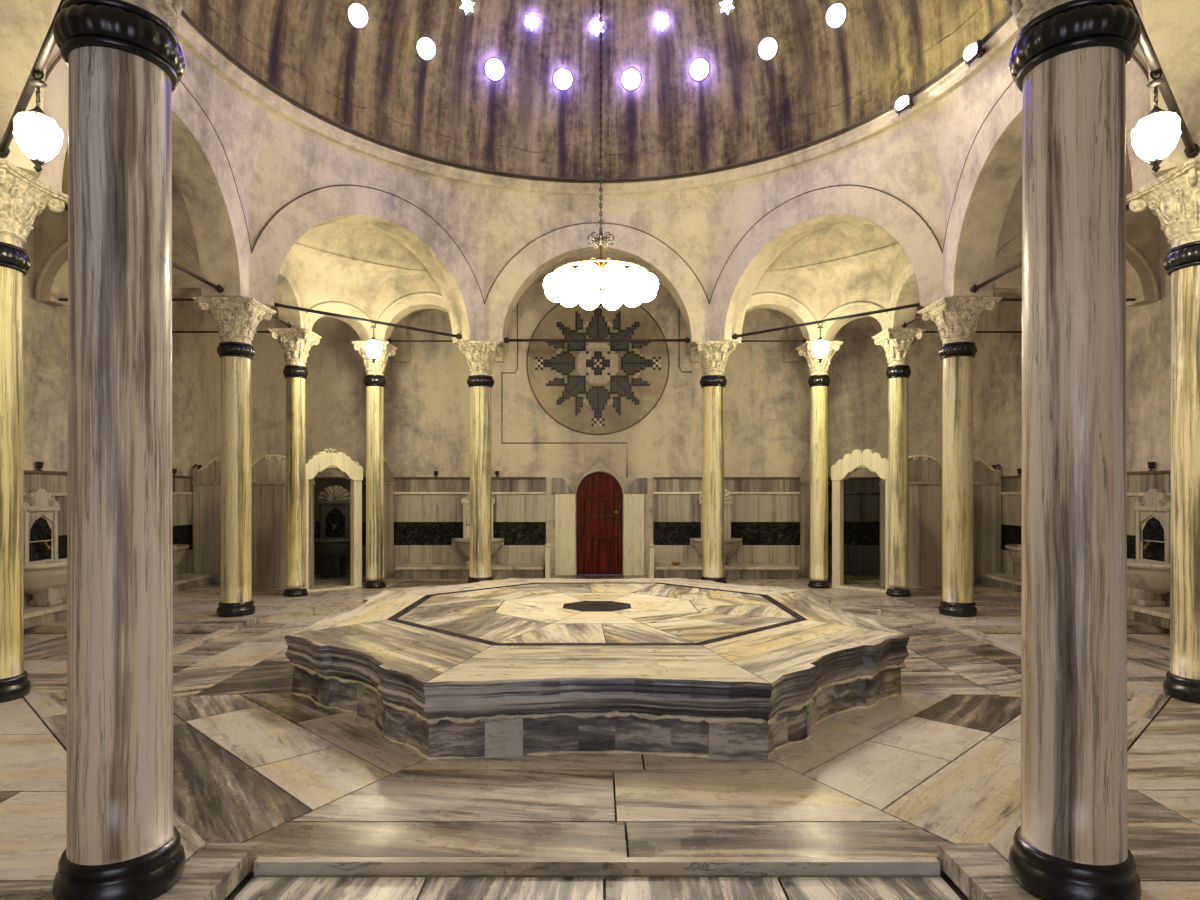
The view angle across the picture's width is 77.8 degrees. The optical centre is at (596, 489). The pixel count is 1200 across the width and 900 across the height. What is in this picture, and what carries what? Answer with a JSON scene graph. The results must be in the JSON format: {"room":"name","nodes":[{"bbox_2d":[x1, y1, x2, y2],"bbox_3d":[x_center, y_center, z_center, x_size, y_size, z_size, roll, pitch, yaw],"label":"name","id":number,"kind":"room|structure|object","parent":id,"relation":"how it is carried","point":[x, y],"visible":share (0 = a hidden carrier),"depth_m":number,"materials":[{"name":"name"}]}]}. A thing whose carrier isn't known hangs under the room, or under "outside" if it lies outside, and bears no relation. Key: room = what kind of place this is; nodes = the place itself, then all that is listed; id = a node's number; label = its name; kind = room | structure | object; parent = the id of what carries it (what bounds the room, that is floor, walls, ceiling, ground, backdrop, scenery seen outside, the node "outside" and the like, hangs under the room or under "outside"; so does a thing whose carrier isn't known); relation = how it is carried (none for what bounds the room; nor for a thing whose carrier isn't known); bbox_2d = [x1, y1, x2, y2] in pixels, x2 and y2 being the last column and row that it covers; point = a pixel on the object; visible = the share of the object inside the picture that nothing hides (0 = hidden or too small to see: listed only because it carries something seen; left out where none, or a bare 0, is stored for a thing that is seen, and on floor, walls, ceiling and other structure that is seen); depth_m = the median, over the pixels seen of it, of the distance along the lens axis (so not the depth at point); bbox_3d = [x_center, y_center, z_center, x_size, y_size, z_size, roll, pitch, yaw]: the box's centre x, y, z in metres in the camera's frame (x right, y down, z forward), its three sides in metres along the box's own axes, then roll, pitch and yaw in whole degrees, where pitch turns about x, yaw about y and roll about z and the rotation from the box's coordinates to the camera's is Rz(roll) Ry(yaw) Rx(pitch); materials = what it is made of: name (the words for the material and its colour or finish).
{"room":"spa","nodes":[
{"label":"spa","id":0,"kind":"room"},
{"bbox_2d":[23,222,218,475],"bbox_3d":[-7.216,-1.560,5.792,0.192,6.480,16.768,0,0,0],"label":"wall","id":1,"kind":"structure","parent":0,"point":[195,357],"depth_m":9.97,"materials":[{"name":"paint"}]},
{"bbox_2d":[23,470,193,605],"bbox_3d":[-7.077,0.678,9.808,0.083,1.843,8.477,0,0,0],"label":"trim","id":2,"kind":"structure","parent":1,"relation":"attached to","point":[54,483],"depth_m":12.42,"materials":[{"name":"grey stone"}]},
{"bbox_2d":[36,462,43,470],"bbox_3d":[-7.072,-0.301,9.446,0.086,0.116,0.086,0,0,0],"label":"spotlight","id":3,"kind":"object","parent":2,"relation":"on","point":[39,465],"visible":1,"depth_m":9.42,"materials":[{"name":"metal"}]},
{"bbox_2d":[183,0,1010,178],"bbox_3d":[0.000,-7.176,7.648,8.797,4.400,8.797,0,0,-10],"label":"ceiling","id":4,"kind":"structure","parent":0,"point":[372,80],"depth_m":11.11,"materials":[{"name":"paint"}]},
{"bbox_2d":[346,1,367,29],"bbox_3d":[-3.265,-6.485,10.154,0.209,0.320,0.326,0,0,38],"label":"window","id":5,"kind":"structure","parent":4,"relation":"attached to","point":[357,16],"depth_m":10.09,"materials":[{"name":"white glass"}]},
{"bbox_2d":[415,36,435,60],"bbox_3d":[-2.506,-6.485,10.913,0.326,0.320,0.209,0,0,-38],"label":"window","id":6,"kind":"structure","parent":4,"relation":"attached to","point":[425,48],"depth_m":10.85,"materials":[{"name":"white glass"}]},
{"bbox_2d":[459,0,475,15],"bbox_3d":[-1.914,-7.149,10.963,0.246,0.268,0.199,0,0,-30],"label":"window","id":7,"kind":"structure","parent":4,"relation":"attached to","point":[467,5],"depth_m":10.93,"materials":[{"name":"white glass"}]},
{"bbox_2d":[484,57,504,80],"bbox_3d":[-1.575,-6.485,11.451,0.326,0.320,0.209,0,0,-23],"label":"window","id":8,"kind":"structure","parent":4,"relation":"attached to","point":[494,69],"depth_m":11.39,"materials":[{"name":"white glass"}]},
{"bbox_2d":[524,11,539,31],"bbox_3d":[-0.994,-7.149,11.346,0.264,0.268,0.192,0,0,0],"label":"window","id":9,"kind":"structure","parent":4,"relation":"attached to","point":[532,21],"depth_m":11.30,"materials":[{"name":"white glass"}]},
{"bbox_2d":[553,68,572,90],"bbox_3d":[-0.541,-6.485,11.729,0.328,0.320,0.213,0,0,0],"label":"window","id":10,"kind":"structure","parent":4,"relation":"attached to","point":[562,77],"depth_m":11.68,"materials":[{"name":"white glass"}]},
{"bbox_2d":[590,17,603,35],"bbox_3d":[0.000,-7.149,11.476,0.246,0.268,0.199,0,0,0],"label":"window","id":11,"kind":"structure","parent":4,"relation":"attached to","point":[595,25],"depth_m":11.43,"materials":[{"name":"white glass"}]},
{"bbox_2d":[543,0,658,309],"bbox_3d":[0.040,-5.661,7.648,1.167,7.397,1.167,0,0,0],"label":"chandelier","id":12,"kind":"object","parent":4,"relation":"hanging from","point":[632,286],"visible":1,"depth_m":7.45,"materials":[{"name":"glass"}]},
{"bbox_2d":[621,68,640,90],"bbox_3d":[0.541,-6.485,11.729,0.328,0.320,0.213,0,0,0],"label":"window","id":13,"kind":"structure","parent":4,"relation":"attached to","point":[631,77],"depth_m":11.68,"materials":[{"name":"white glass"}]},
{"bbox_2d":[654,11,669,31],"bbox_3d":[0.995,-7.149,11.346,0.264,0.268,0.192,0,0,0],"label":"window","id":14,"kind":"structure","parent":4,"relation":"attached to","point":[661,21],"depth_m":11.30,"materials":[{"name":"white glass"}]},
{"bbox_2d":[689,57,709,80],"bbox_3d":[1.575,-6.485,11.451,0.326,0.320,0.209,0,0,22],"label":"window","id":15,"kind":"structure","parent":4,"relation":"attached to","point":[699,69],"depth_m":11.39,"materials":[{"name":"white glass"}]},
{"bbox_2d":[718,0,734,15],"bbox_3d":[1.914,-7.149,10.963,0.246,0.268,0.199,0,0,30],"label":"window","id":16,"kind":"structure","parent":4,"relation":"attached to","point":[726,5],"depth_m":10.93,"materials":[{"name":"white glass"}]},
{"bbox_2d":[758,36,778,60],"bbox_3d":[2.506,-6.485,10.913,0.326,0.320,0.209,0,0,38],"label":"window","id":17,"kind":"structure","parent":4,"relation":"attached to","point":[768,48],"depth_m":10.85,"materials":[{"name":"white glass"}]},
{"bbox_2d":[826,1,847,29],"bbox_3d":[3.265,-6.485,10.154,0.209,0.320,0.326,0,0,-38],"label":"window","id":18,"kind":"structure","parent":4,"relation":"attached to","point":[836,16],"depth_m":10.09,"materials":[{"name":"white glass"}]},
{"bbox_2d":[219,279,974,575],"bbox_3d":[0.000,-1.560,14.112,14.720,6.480,0.192,0,0,0],"label":"wall","id":19,"kind":"structure","parent":0,"point":[427,398],"depth_m":14.02,"materials":[{"name":"paint"}]},
{"bbox_2d":[314,477,365,574],"bbox_3d":[-5.480,0.678,13.973,3.277,1.843,0.083,0,0,0],"label":"trim","id":20,"kind":"structure","parent":19,"relation":"attached to","point":[321,483],"depth_m":13.97,"materials":[{"name":"stone"}]},
{"bbox_2d":[394,477,545,574],"bbox_3d":[-2.400,0.678,13.973,2.877,1.843,0.083,0,0,0],"label":"wall panel","id":21,"kind":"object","parent":19,"relation":"attached to","point":[428,511],"depth_m":13.97,"materials":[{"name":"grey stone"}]},
{"bbox_2d":[552,478,574,574],"bbox_3d":[-0.628,0.688,13.967,0.440,1.824,0.094,0,0,0],"label":"trim","id":22,"kind":"structure","parent":19,"relation":"attached to","point":[564,496],"depth_m":13.92,"materials":[{"name":"beige stone"}]},
{"bbox_2d":[501,303,691,477],"bbox_3d":[-0.004,-1.903,14.006,3.588,3.353,0.021,0,0,0],"label":"trim","id":23,"kind":"structure","parent":19,"relation":"attached to","point":[517,303],"depth_m":14.00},
{"bbox_2d":[526,292,669,434],"bbox_3d":[0.019,-2.384,14.003,2.696,2.696,0.027,0,0,0],"label":"medallion","id":24,"kind":"object","parent":19,"relation":"attached to","point":[592,388],"visible":0.94,"depth_m":14.00,"materials":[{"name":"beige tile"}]},
{"bbox_2d":[571,458,627,495],"bbox_3d":[0.048,-0.243,13.997,1.061,0.711,0.051,0,0,0],"label":"trim","id":25,"kind":"structure","parent":19,"relation":"attached to","point":[599,459],"depth_m":13.98,"materials":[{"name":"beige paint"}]},
{"bbox_2d":[577,472,622,573],"bbox_3d":[0.048,0.630,14.080,0.870,1.939,0.128,0,0,0],"label":"door","id":26,"kind":"structure","parent":19,"relation":"in","point":[599,494],"depth_m":14.08,"materials":[{"name":"red paint"}]},
{"bbox_2d":[624,478,646,574],"bbox_3d":[0.724,0.688,13.967,0.440,1.824,0.094,0,0,0],"label":"trim","id":27,"kind":"structure","parent":19,"relation":"attached to","point":[634,496],"depth_m":13.92,"materials":[{"name":"beige stone"}]},
{"bbox_2d":[653,477,799,574],"bbox_3d":[2.448,0.678,13.973,2.781,1.843,0.083,0,0,0],"label":"wall panel","id":28,"kind":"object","parent":19,"relation":"attached to","point":[765,511],"depth_m":13.97,"materials":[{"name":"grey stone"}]},
{"bbox_2d":[828,477,879,574],"bbox_3d":[5.480,0.678,13.973,3.277,1.843,0.083,0,0,0],"label":"trim","id":29,"kind":"structure","parent":19,"relation":"attached to","point":[861,494],"depth_m":13.97,"materials":[{"name":"stone"}]},
{"bbox_2d":[34,146,1159,328],"bbox_3d":[0.000,-3.688,5.712,14.240,1.424,16.608,0,0,0],"label":"vault","id":30,"kind":"object","parent":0,"point":[355,241],"visible":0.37,"depth_m":11.43,"materials":[{"name":"beige paint"}]},
{"bbox_2d":[0,575,1199,899],"bbox_3d":[0.000,1.726,5.728,15.040,0.259,17.280,0,0,0],"label":"floor","id":31,"kind":"structure","parent":0,"point":[278,794],"depth_m":4.13,"materials":[{"name":"grey stone"}]},
{"bbox_2d":[0,159,67,702],"bbox_3d":[-4.640,-0.400,5.726,0.756,4.000,0.756,0,0,0],"label":"marble column","id":32,"kind":"structure","parent":31,"relation":"on","point":[23,197],"depth_m":5.68,"materials":[{"name":"beige stone"}]},
{"bbox_2d":[24,574,213,628],"bbox_3d":[-6.819,1.516,9.408,0.499,0.168,6.720,0,0,0],"label":"bench","id":33,"kind":"object","parent":31,"relation":"on","point":[33,615],"visible":0.39,"depth_m":9.15,"materials":[{"name":"stone"}]},
{"bbox_2d":[23,489,66,605],"bbox_3d":[-6.803,0.706,9.328,0.460,1.445,0.975,0,0,0],"label":"fountain","id":34,"kind":"object","parent":33,"relation":"on","point":[45,575],"visible":0.8,"depth_m":9.22,"materials":[{"name":"beige stone"}]},
{"bbox_2d":[40,541,50,549],"bbox_3d":[-6.916,0.700,9.328,0.124,0.104,0.064,0,0,0],"label":"tap","id":35,"kind":"object","parent":34,"relation":"on","point":[43,544],"depth_m":9.32,"materials":[{"name":"gold metal"}]},
{"bbox_2d":[24,558,66,593],"bbox_3d":[-6.775,1.096,9.328,0.403,0.400,0.975,0,0,0],"label":"basin","id":36,"kind":"object","parent":34,"relation":"in","point":[41,575],"depth_m":9.12,"materials":[{"name":"stone"}]},
{"bbox_2d":[173,544,188,579],"bbox_3d":[-6.803,0.672,11.840,0.460,1.513,0.975,0,0,0],"label":"fountain","id":37,"kind":"object","parent":33,"relation":"on","point":[179,550],"visible":0.19,"depth_m":11.87,"materials":[{"name":"beige stone"}]},
{"bbox_2d":[173,544,188,566],"bbox_3d":[-6.775,1.096,11.840,0.403,0.400,0.975,0,0,0],"label":"basin","id":38,"kind":"object","parent":37,"relation":"in","point":[179,550],"depth_m":11.83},
{"bbox_2d":[52,0,188,899],"bbox_3d":[-1.922,-0.400,3.008,0.756,4.000,0.756,0,0,0],"label":"marble column","id":39,"kind":"structure","parent":31,"relation":"on","point":[124,59],"depth_m":2.86,"materials":[{"name":"grey stone"}]},
{"bbox_2d":[192,456,220,581],"bbox_3d":[-6.545,0.505,13.024,1.071,2.190,0.134,0,0,0],"label":"screen","id":40,"kind":"object","parent":31,"relation":"on","point":[206,483],"visible":0.41,"depth_m":12.98,"materials":[{"name":"stone"}]},
{"bbox_2d":[193,297,275,616],"bbox_3d":[-4.640,-0.400,9.570,0.756,4.000,0.756,0,0,0],"label":"marble column","id":41,"kind":"structure","parent":31,"relation":"on","point":[236,319],"depth_m":9.41,"materials":[{"name":"beige stone"}]},
{"bbox_2d":[252,454,314,586],"bbox_3d":[-5.344,0.505,12.336,1.293,2.190,0.134,0,0,0],"label":"screen","id":42,"kind":"object","parent":31,"relation":"on","point":[268,471],"visible":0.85,"depth_m":12.29,"materials":[{"name":"stone"}]},
{"bbox_2d":[268,328,320,596],"bbox_3d":[-4.576,-0.400,11.296,0.604,4.000,0.604,0,0,0],"label":"marble column","id":43,"kind":"structure","parent":31,"relation":"on","point":[295,343],"depth_m":11.17,"materials":[{"name":"beige stone"}]},
{"bbox_2d":[314,485,349,576],"bbox_3d":[-4.880,0.758,13.699,0.975,1.684,0.460,0,0,0],"label":"fountain","id":44,"kind":"object","parent":31,"relation":"on","point":[333,544],"visible":0.85,"depth_m":13.83,"materials":[{"name":"stone"}]},
{"bbox_2d":[314,538,349,558],"bbox_3d":[-4.880,1.096,13.671,0.975,0.400,0.403,0,0,0],"label":"basin","id":45,"kind":"object","parent":44,"relation":"in","point":[327,548],"depth_m":13.58,"materials":[{"name":"stone"}]},
{"bbox_2d":[302,448,362,592],"bbox_3d":[-4.280,0.462,11.928,1.056,2.277,0.192,0,0,-45],"label":"portal","id":46,"kind":"object","parent":31,"relation":"on","point":[318,462],"visible":0.7,"depth_m":12.13,"materials":[{"name":"beige stone"}]},
{"bbox_2d":[352,341,396,588],"bbox_3d":[-3.648,-0.400,12.224,0.604,4.000,0.604,0,0,0],"label":"marble column","id":47,"kind":"structure","parent":31,"relation":"on","point":[374,380],"depth_m":12.10,"materials":[{"name":"beige stone"}]},
{"bbox_2d":[365,457,394,580],"bbox_3d":[-3.840,0.505,13.200,0.134,2.190,1.389,0,0,0],"label":"screen","id":48,"kind":"object","parent":31,"relation":"on","point":[389,483],"visible":0.47,"depth_m":13.53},
{"bbox_2d":[395,563,544,578],"bbox_3d":[-2.288,1.488,13.635,2.656,0.224,0.659,0,0,0],"label":"bench","id":49,"kind":"object","parent":31,"relation":"on","point":[406,570],"visible":0.84,"depth_m":13.32,"materials":[{"name":"stone"}]},
{"bbox_2d":[452,493,503,564],"bbox_3d":[-2.216,0.678,13.699,0.975,1.389,0.460,0,0,0],"label":"fountain","id":50,"kind":"object","parent":49,"relation":"on","point":[462,545],"visible":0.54,"depth_m":13.82,"materials":[{"name":"beige stone"}]},
{"bbox_2d":[452,538,503,558],"bbox_3d":[-2.216,1.096,13.671,0.975,0.400,0.403,0,0,0],"label":"basin","id":51,"kind":"object","parent":50,"relation":"in","point":[462,545],"depth_m":13.65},
{"bbox_2d":[456,341,503,582],"bbox_3d":[-1.922,-0.400,12.288,0.718,4.000,0.718,0,0,0],"label":"marble column","id":52,"kind":"structure","parent":31,"relation":"on","point":[480,355],"depth_m":12.13,"materials":[{"name":"beige stone"}]},
{"bbox_2d":[545,543,551,577],"bbox_3d":[-0.888,1.278,13.602,0.102,0.643,0.571,0,0,0],"label":"post","id":53,"kind":"object","parent":31,"relation":"on","point":[548,550],"visible":0.94,"depth_m":13.33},
{"bbox_2d":[284,578,909,762],"bbox_3d":[0.000,1.431,7.264,5.093,0.503,5.477,0,0,0],"label":"platform","id":54,"kind":"object","parent":31,"relation":"on","point":[671,667],"visible":1,"depth_m":5.37,"materials":[{"name":"grey stone"}]},
{"bbox_2d":[648,543,654,577],"bbox_3d":[0.984,1.278,13.602,0.102,0.643,0.571,0,0,0],"label":"post","id":55,"kind":"object","parent":31,"relation":"on","point":[651,548],"visible":0.94,"depth_m":13.33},
{"bbox_2d":[689,341,738,582],"bbox_3d":[1.922,-0.400,12.288,0.718,4.000,0.718,0,0,0],"label":"marble column","id":56,"kind":"structure","parent":31,"relation":"on","point":[713,355],"depth_m":12.13,"materials":[{"name":"beige stone"}]},
{"bbox_2d":[654,563,798,578],"bbox_3d":[2.328,1.488,13.635,2.576,0.224,0.659,0,0,0],"label":"bench","id":57,"kind":"object","parent":31,"relation":"on","point":[661,570],"visible":0.79,"depth_m":13.32,"materials":[{"name":"stone"}]},
{"bbox_2d":[690,488,741,564],"bbox_3d":[2.216,0.644,13.699,0.975,1.457,0.460,0,0,0],"label":"fountain","id":58,"kind":"object","parent":57,"relation":"on","point":[731,545],"visible":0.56,"depth_m":13.82,"materials":[{"name":"beige stone"}]},
{"bbox_2d":[690,538,741,558],"bbox_3d":[2.216,1.096,13.671,0.975,0.400,0.403,0,0,0],"label":"basin","id":59,"kind":"object","parent":58,"relation":"in","point":[731,545],"depth_m":13.65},
{"bbox_2d":[799,457,828,580],"bbox_3d":[3.840,0.505,13.200,0.134,2.190,1.389,0,0,0],"label":"screen","id":60,"kind":"object","parent":31,"relation":"on","point":[804,483],"visible":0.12,"depth_m":13.53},
{"bbox_2d":[796,341,842,588],"bbox_3d":[3.648,-0.400,12.224,0.604,4.000,0.604,0,0,0],"label":"marble column","id":61,"kind":"structure","parent":31,"relation":"on","point":[819,380],"depth_m":12.11,"materials":[{"name":"beige stone"}]},
{"bbox_2d":[831,449,891,592],"bbox_3d":[4.280,0.474,11.928,1.056,2.253,0.192,0,0,45],"label":"portal","id":62,"kind":"object","parent":31,"relation":"on","point":[876,462],"visible":0.68,"depth_m":12.12,"materials":[{"name":"beige stone"}]},
{"bbox_2d":[872,328,925,596],"bbox_3d":[4.576,-0.400,11.296,0.604,4.000,0.604,0,0,0],"label":"marble column","id":63,"kind":"structure","parent":31,"relation":"on","point":[898,343],"depth_m":11.17,"materials":[{"name":"beige stone"}]},
{"bbox_2d":[879,454,941,586],"bbox_3d":[5.344,0.505,12.336,1.293,2.190,0.134,0,0,0],"label":"screen","id":64,"kind":"object","parent":31,"relation":"on","point":[924,471],"visible":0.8,"depth_m":12.29,"materials":[{"name":"stone"}]},
{"bbox_2d":[917,297,1001,616],"bbox_3d":[4.640,-0.400,9.570,0.756,4.000,0.756,0,0,0],"label":"marble column","id":65,"kind":"structure","parent":31,"relation":"on","point":[957,319],"depth_m":9.41,"materials":[{"name":"beige stone"}]},
{"bbox_2d":[973,456,1001,581],"bbox_3d":[6.545,0.505,13.024,1.071,2.190,0.134,0,0,0],"label":"screen","id":66,"kind":"object","parent":31,"relation":"on","point":[987,483],"visible":0.52,"depth_m":12.98,"materials":[{"name":"stone"}]},
{"bbox_2d":[1005,0,1141,899],"bbox_3d":[1.922,-0.400,3.008,0.756,4.000,0.756,0,0,0],"label":"marble column","id":67,"kind":"structure","parent":31,"relation":"on","point":[1069,59],"depth_m":2.86,"materials":[{"name":"grey stone"}]},
{"bbox_2d":[980,574,1169,628],"bbox_3d":[6.819,1.516,9.408,0.499,0.168,6.720,0,0,0],"label":"bench","id":68,"kind":"object","parent":31,"relation":"on","point":[1153,615],"visible":0.35,"depth_m":9.15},
{"bbox_2d":[1005,544,1020,579],"bbox_3d":[6.803,0.672,11.840,0.460,1.513,0.975,0,0,0],"label":"fountain","id":69,"kind":"object","parent":68,"relation":"on","point":[1014,550],"visible":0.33,"depth_m":11.87,"materials":[{"name":"beige stone"}]},
{"bbox_2d":[1005,544,1020,566],"bbox_3d":[6.775,1.096,11.840,0.403,0.400,0.975,0,0,0],"label":"basin","id":70,"kind":"object","parent":69,"relation":"in","point":[1014,550],"depth_m":11.83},
{"bbox_2d":[1127,489,1170,605],"bbox_3d":[6.803,0.706,9.328,0.460,1.445,0.975,0,0,0],"label":"fountain","id":71,"kind":"object","parent":68,"relation":"on","point":[1148,575],"visible":0.84,"depth_m":9.22,"materials":[{"name":"beige stone"}]},
{"bbox_2d":[1143,541,1153,549],"bbox_3d":[6.916,0.700,9.328,0.124,0.104,0.064,0,0,0],"label":"tap","id":72,"kind":"object","parent":71,"relation":"on","point":[1150,544],"depth_m":9.32,"materials":[{"name":"gold metal"}]},
{"bbox_2d":[1127,558,1169,593],"bbox_3d":[6.775,1.096,9.328,0.403,0.400,0.975,0,0,0],"label":"basin","id":73,"kind":"object","parent":71,"relation":"in","point":[1144,575],"depth_m":9.12,"materials":[{"name":"stone"}]},
{"bbox_2d":[1126,158,1199,703],"bbox_3d":[4.640,-0.400,5.726,0.756,4.000,0.756,0,0,0],"label":"marble column","id":74,"kind":"structure","parent":31,"relation":"on","point":[1174,196],"depth_m":5.65,"materials":[{"name":"beige stone"}]},
{"bbox_2d":[0,0,1199,362],"bbox_3d":[0.000,-3.704,8.392,14.240,2.608,11.248,0,0,0],"label":"arcade","id":75,"kind":"structure","parent":0,"point":[274,160],"depth_m":9.98,"materials":[{"name":"beige paint"}]},
{"bbox_2d":[0,0,64,158],"bbox_3d":[-3.281,-2.472,4.367,3.072,0.096,0.087,0,0,45],"label":"rod","id":76,"kind":"object","parent":75,"relation":"attached to","point":[49,42],"visible":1,"depth_m":4.50,"materials":[{"name":"metal"}]},
{"bbox_2d":[12,71,62,171],"bbox_3d":[-3.281,-2.169,4.367,0.258,0.610,0.237,0,0,0],"label":"hanging lantern","id":77,"kind":"object","parent":76,"relation":"hanging from","point":[39,136],"visible":0.99,"depth_m":4.31,"materials":[{"name":"glass"}]},
{"bbox_2d":[47,298,194,303],"bbox_3d":[-6.008,-2.448,9.568,2.224,0.096,0.054,0,0,0],"label":"rod","id":78,"kind":"object","parent":75,"relation":"attached to","point":[59,299],"visible":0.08,"depth_m":9.56,"materials":[{"name":"metal"}]},
{"bbox_2d":[64,204,223,292],"bbox_3d":[-4.640,-2.472,7.648,0.076,0.096,3.072,0,0,0],"label":"rod","id":79,"kind":"object","parent":75,"relation":"attached to","point":[218,287],"visible":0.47,"depth_m":8.61,"materials":[{"name":"metal"}]},
{"bbox_2d":[172,331,270,332],"bbox_3d":[-5.944,-2.400,11.296,2.352,0.096,0.049,0,0,0],"label":"rod","id":80,"kind":"object","parent":75,"relation":"attached to","point":[172,331],"visible":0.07,"depth_m":11.29,"materials":[{"name":"metal"}]},
{"bbox_2d":[272,316,291,327],"bbox_3d":[-4.584,-2.448,10.432,0.049,0.096,1.344,0,0,1],"label":"rod","id":81,"kind":"object","parent":75,"relation":"attached to","point":[288,324],"visible":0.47,"depth_m":10.88,"materials":[{"name":"metal"}]},
{"bbox_2d":[270,303,461,339],"bbox_3d":[-3.281,-2.472,10.929,0.076,0.096,3.072,0,0,45],"label":"rod","id":82,"kind":"object","parent":75,"relation":"attached to","point":[458,336],"visible":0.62,"depth_m":10.82,"materials":[{"name":"metal"}]},
{"bbox_2d":[365,323,381,362],"bbox_3d":[-3.281,-2.169,10.929,0.258,0.610,0.237,0,0,0],"label":"lantern","id":83,"kind":"object","parent":82,"relation":"hanging from","point":[373,347],"visible":1,"depth_m":10.87,"materials":[{"name":"glass"}]},
{"bbox_2d":[387,338,452,342],"bbox_3d":[-2.784,-2.448,12.232,1.344,0.096,0.049,0,0,-1],"label":"rod","id":84,"kind":"object","parent":75,"relation":"attached to","point":[389,340],"visible":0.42,"depth_m":12.22,"materials":[{"name":"metal"}]},
{"bbox_2d":[174,9,1019,195],"bbox_3d":[0.000,-4.898,7.648,8.960,0.245,8.960,0,0,0],"label":"trim","id":85,"kind":"structure","parent":75,"relation":"attached to","point":[187,30],"depth_m":10.40,"materials":[{"name":"beige paint"}]},
{"bbox_2d":[34,233,1159,337],"bbox_3d":[0.000,-2.893,8.984,14.215,0.990,6.896,0,0,0],"label":"trim","id":86,"kind":"structure","parent":75,"relation":"attached to","point":[63,245],"depth_m":11.11,"materials":[{"name":"beige paint"}]},
{"bbox_2d":[45,54,1148,303],"bbox_3d":[0.000,-3.672,7.648,8.837,1.332,8.837,0,0,0],"label":"trim","id":87,"kind":"structure","parent":75,"relation":"attached to","point":[59,57],"depth_m":9.87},
{"bbox_2d":[295,243,898,271],"bbox_3d":[0.000,-3.552,10.903,8.883,0.030,2.373,0,0,0],"label":"trim","id":88,"kind":"structure","parent":75,"relation":"attached to","point":[298,244],"depth_m":11.51,"materials":[{"name":"beige paint"}]},
{"bbox_2d":[504,337,689,342],"bbox_3d":[0.000,-2.472,12.288,3.072,0.096,0.076,0,0,0],"label":"rod","id":89,"kind":"object","parent":75,"relation":"attached to","point":[506,340],"visible":1,"depth_m":12.27,"materials":[{"name":"metal"}]},
{"bbox_2d":[741,338,806,342],"bbox_3d":[2.784,-2.448,12.232,1.344,0.096,0.049,0,0,1],"label":"rod","id":90,"kind":"object","parent":75,"relation":"attached to","point":[804,340],"visible":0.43,"depth_m":12.22,"materials":[{"name":"metal"}]},
{"bbox_2d":[732,303,923,339],"bbox_3d":[3.281,-2.472,10.929,3.072,0.096,0.076,0,0,45],"label":"rod","id":91,"kind":"object","parent":75,"relation":"attached to","point":[735,336],"visible":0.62,"depth_m":10.82,"materials":[{"name":"metal"}]},
{"bbox_2d":[812,323,828,362],"bbox_3d":[3.281,-2.169,10.929,0.258,0.610,0.237,0,0,0],"label":"lantern","id":92,"kind":"object","parent":91,"relation":"hanging from","point":[820,347],"visible":1,"depth_m":10.87,"materials":[{"name":"glass"}]},
{"bbox_2d":[896,93,913,115],"bbox_3d":[3.881,-4.852,9.376,0.198,0.184,0.224,0,0,-24],"label":"floodlight","id":93,"kind":"object","parent":75,"relation":"attached to","point":[905,102],"visible":1,"depth_m":9.30,"materials":[{"name":"metal"}]},
{"bbox_2d":[902,316,921,327],"bbox_3d":[4.584,-2.448,10.432,0.049,0.096,1.344,0,0,-1],"label":"rod","id":94,"kind":"object","parent":75,"relation":"attached to","point":[905,324],"visible":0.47,"depth_m":10.88,"materials":[{"name":"metal"}]},
{"bbox_2d":[924,331,1021,332],"bbox_3d":[5.944,-2.400,11.296,2.352,0.096,0.049,0,0,0],"label":"rod","id":95,"kind":"object","parent":75,"relation":"attached to","point":[925,331],"visible":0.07,"depth_m":11.29,"materials":[{"name":"metal"}]},
{"bbox_2d":[964,40,985,66],"bbox_3d":[4.201,-4.852,8.276,0.198,0.184,0.224,0,0,-8],"label":"floodlight","id":96,"kind":"object","parent":75,"relation":"attached to","point":[974,51],"visible":1,"depth_m":8.22,"materials":[{"name":"metal"}]},
{"bbox_2d":[970,204,1129,292],"bbox_3d":[4.640,-2.472,7.648,0.076,0.096,3.072,0,0,0],"label":"rod","id":97,"kind":"object","parent":75,"relation":"attached to","point":[975,287],"visible":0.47,"depth_m":8.61,"materials":[{"name":"metal"}]},
{"bbox_2d":[999,298,1146,303],"bbox_3d":[6.008,-2.448,9.568,2.224,0.096,0.054,0,0,0],"label":"rod","id":98,"kind":"object","parent":75,"relation":"attached to","point":[1003,299],"visible":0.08,"depth_m":9.56,"materials":[{"name":"metal"}]},
{"bbox_2d":[1129,0,1199,158],"bbox_3d":[3.281,-2.472,4.367,0.087,0.096,3.072,0,0,45],"label":"rod","id":99,"kind":"object","parent":75,"relation":"attached to","point":[1191,150],"visible":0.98,"depth_m":4.54,"materials":[{"name":"metal"}]},
{"bbox_2d":[1131,71,1181,171],"bbox_3d":[3.281,-2.169,4.367,0.258,0.610,0.237,0,0,0],"label":"hanging lantern","id":100,"kind":"object","parent":99,"relation":"hanging from","point":[1154,137],"visible":1,"depth_m":4.31,"materials":[{"name":"glass"}]},
{"bbox_2d":[975,222,1170,475],"bbox_3d":[7.216,-1.560,5.792,0.192,6.480,16.768,0,0,0],"label":"wall","id":101,"kind":"structure","parent":0,"point":[998,357],"depth_m":9.99,"materials":[{"name":"paint"}]},
{"bbox_2d":[1000,470,1170,605],"bbox_3d":[7.077,0.678,9.808,0.083,1.843,8.477,0,0,0],"label":"trim","id":102,"kind":"structure","parent":101,"relation":"attached to","point":[1139,483],"depth_m":12.42,"materials":[{"name":"grey stone"}]},
{"bbox_2d":[1147,462,1154,470],"bbox_3d":[7.072,-0.301,9.494,0.086,0.116,0.086,0,0,0],"label":"spotlight","id":103,"kind":"object","parent":102,"relation":"on","point":[1151,465],"visible":1,"depth_m":9.46,"materials":[{"name":"metal"}]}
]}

